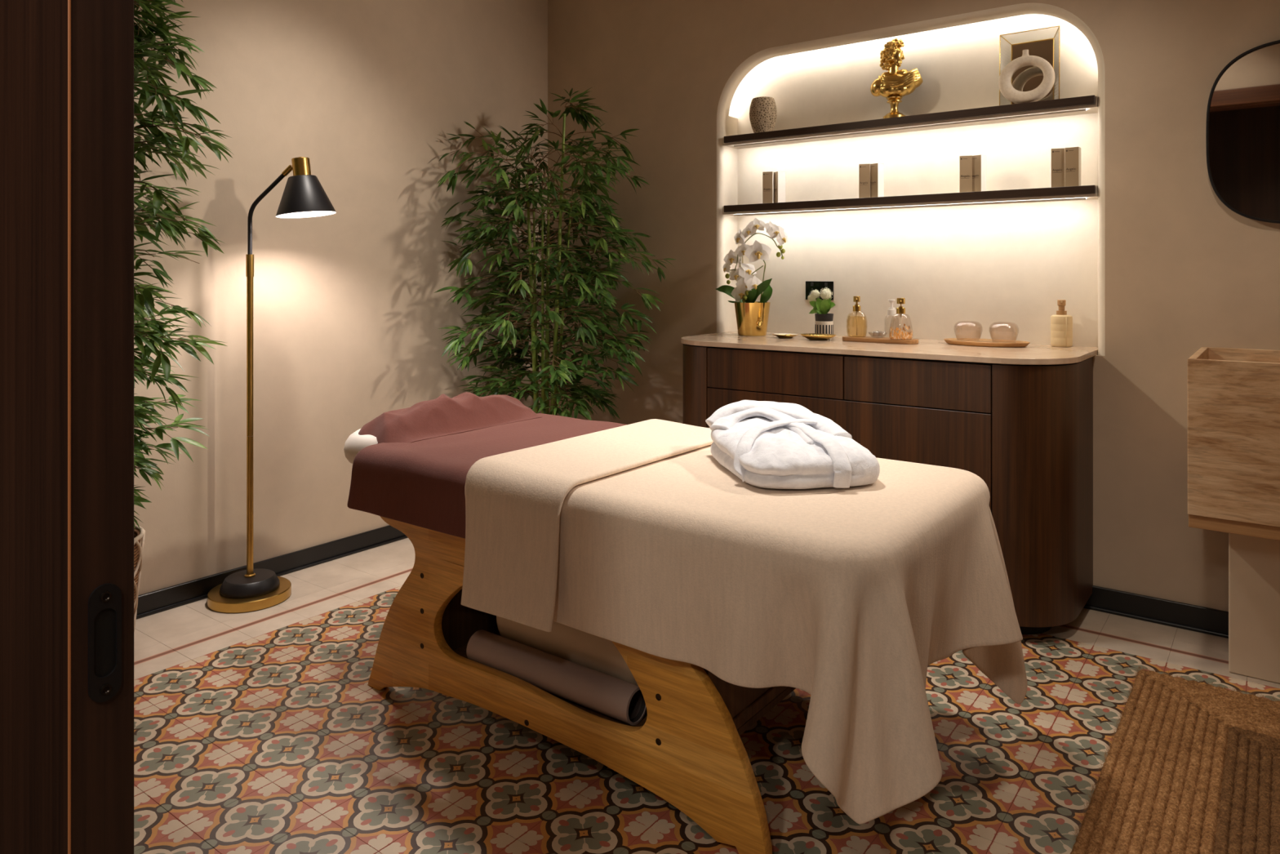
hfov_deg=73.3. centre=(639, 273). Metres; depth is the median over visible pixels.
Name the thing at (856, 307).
soap dispenser
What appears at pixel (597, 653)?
blanket
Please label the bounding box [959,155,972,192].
carton
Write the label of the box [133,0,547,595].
wall
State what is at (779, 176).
carton
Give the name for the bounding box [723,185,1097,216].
wall shelf
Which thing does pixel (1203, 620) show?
baseboard
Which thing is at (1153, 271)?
wall
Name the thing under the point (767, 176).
carton
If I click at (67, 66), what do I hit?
door
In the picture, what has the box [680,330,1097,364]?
countertop
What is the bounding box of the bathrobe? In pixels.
[705,400,879,488]
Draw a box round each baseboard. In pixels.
[136,524,407,618]
[1083,585,1228,638]
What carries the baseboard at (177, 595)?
attached to the wall at (348, 315)
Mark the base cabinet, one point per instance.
(1026, 431)
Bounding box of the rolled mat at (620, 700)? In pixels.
[466,629,646,725]
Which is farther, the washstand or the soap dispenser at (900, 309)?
the soap dispenser at (900, 309)
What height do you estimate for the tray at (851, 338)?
0.016 m
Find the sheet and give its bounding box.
[347,413,626,538]
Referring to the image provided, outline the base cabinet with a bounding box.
[683,343,1093,634]
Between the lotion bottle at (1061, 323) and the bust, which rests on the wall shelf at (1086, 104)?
the bust
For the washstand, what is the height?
0.954 m
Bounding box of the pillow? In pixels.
[358,391,541,444]
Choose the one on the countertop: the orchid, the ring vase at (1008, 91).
the orchid
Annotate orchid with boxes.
[715,217,787,336]
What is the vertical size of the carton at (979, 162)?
0.146 m
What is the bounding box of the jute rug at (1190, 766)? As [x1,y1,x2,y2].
[1070,665,1279,853]
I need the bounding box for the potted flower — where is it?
[807,288,835,333]
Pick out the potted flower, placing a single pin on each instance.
(824, 324)
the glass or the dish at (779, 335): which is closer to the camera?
the glass
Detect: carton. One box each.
[762,171,773,203]
[773,171,785,202]
[858,163,870,198]
[870,163,884,197]
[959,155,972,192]
[972,154,986,191]
[1049,147,1064,187]
[1065,146,1080,186]
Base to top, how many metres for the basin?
0.449 m
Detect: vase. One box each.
[749,96,777,133]
[998,49,1054,103]
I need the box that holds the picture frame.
[999,25,1060,105]
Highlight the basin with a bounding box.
[1187,346,1279,527]
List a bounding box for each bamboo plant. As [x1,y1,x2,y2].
[133,0,233,631]
[433,87,675,420]
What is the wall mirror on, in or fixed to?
attached to the wall at (1153, 271)
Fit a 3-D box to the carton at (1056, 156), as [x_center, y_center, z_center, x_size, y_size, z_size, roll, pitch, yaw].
[1.555,-0.393,3.208,0.046,0.146,0.040,0,0,19]
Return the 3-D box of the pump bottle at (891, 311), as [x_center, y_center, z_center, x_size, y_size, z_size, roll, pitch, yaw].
[1.027,0.188,3.511,0.056,0.168,0.056,0,0,37]
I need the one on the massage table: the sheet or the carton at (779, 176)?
the sheet
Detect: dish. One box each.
[772,333,798,337]
[800,333,836,340]
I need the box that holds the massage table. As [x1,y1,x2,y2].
[343,428,795,853]
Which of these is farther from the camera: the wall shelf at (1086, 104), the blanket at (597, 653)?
the wall shelf at (1086, 104)
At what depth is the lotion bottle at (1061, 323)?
3.21 m
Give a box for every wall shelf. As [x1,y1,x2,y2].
[723,94,1097,148]
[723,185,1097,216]
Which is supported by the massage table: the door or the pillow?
the pillow
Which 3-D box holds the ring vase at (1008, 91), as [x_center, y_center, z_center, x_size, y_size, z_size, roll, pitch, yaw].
[1.460,-0.745,3.252,0.197,0.204,0.048,0,0,37]
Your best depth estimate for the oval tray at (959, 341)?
3.28 m
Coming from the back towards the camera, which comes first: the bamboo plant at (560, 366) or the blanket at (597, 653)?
the bamboo plant at (560, 366)
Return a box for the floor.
[133,537,1279,853]
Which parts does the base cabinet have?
panel, drawer, drawer, drawer, panel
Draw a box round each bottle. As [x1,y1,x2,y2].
[887,299,896,315]
[1050,299,1072,346]
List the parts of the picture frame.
mirror plate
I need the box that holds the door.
[0,0,133,853]
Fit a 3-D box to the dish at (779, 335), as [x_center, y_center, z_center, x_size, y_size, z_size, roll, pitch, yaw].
[0.622,0.265,3.678,0.112,0.016,0.112,0,0,37]
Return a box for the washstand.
[1187,346,1279,683]
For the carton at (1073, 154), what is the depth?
3.16 m
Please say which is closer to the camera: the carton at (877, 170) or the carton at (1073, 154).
the carton at (1073, 154)
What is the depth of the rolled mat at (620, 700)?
2.12 m
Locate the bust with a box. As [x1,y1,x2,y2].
[870,38,923,118]
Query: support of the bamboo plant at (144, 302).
on the floor
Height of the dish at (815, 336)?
0.022 m
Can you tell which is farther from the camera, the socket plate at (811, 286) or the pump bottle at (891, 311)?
the socket plate at (811, 286)
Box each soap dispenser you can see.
[846,296,866,337]
[888,297,912,339]
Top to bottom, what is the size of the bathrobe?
0.146 m
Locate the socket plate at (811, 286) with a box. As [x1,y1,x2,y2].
[805,280,834,300]
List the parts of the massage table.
panel, panel, rail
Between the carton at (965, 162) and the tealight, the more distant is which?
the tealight
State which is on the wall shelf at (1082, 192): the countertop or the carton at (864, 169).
the carton at (864, 169)
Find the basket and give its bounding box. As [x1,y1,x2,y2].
[133,528,140,614]
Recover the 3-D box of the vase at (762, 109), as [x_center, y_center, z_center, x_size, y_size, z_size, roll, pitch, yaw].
[0.569,-0.726,3.977,0.128,0.167,0.128,0,0,37]
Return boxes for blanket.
[460,418,1027,824]
[496,615,638,685]
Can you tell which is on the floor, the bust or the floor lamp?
the floor lamp
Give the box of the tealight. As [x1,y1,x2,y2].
[872,330,882,336]
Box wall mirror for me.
[1205,40,1279,223]
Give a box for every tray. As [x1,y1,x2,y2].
[842,335,918,344]
[943,337,1030,346]
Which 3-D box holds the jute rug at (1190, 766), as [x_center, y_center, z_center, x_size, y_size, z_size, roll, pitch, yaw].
[1.439,1.188,1.711,0.996,0.024,1.549,0,0,37]
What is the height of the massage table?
0.712 m
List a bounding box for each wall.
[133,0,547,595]
[547,0,1279,611]
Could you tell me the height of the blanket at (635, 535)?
0.637 m
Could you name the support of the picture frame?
on the wall shelf at (1086, 104)
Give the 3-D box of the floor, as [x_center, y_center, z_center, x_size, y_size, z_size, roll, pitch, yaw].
[-0.236,1.240,1.490,4.466,0.080,5.300,0,0,37]
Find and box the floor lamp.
[207,156,336,613]

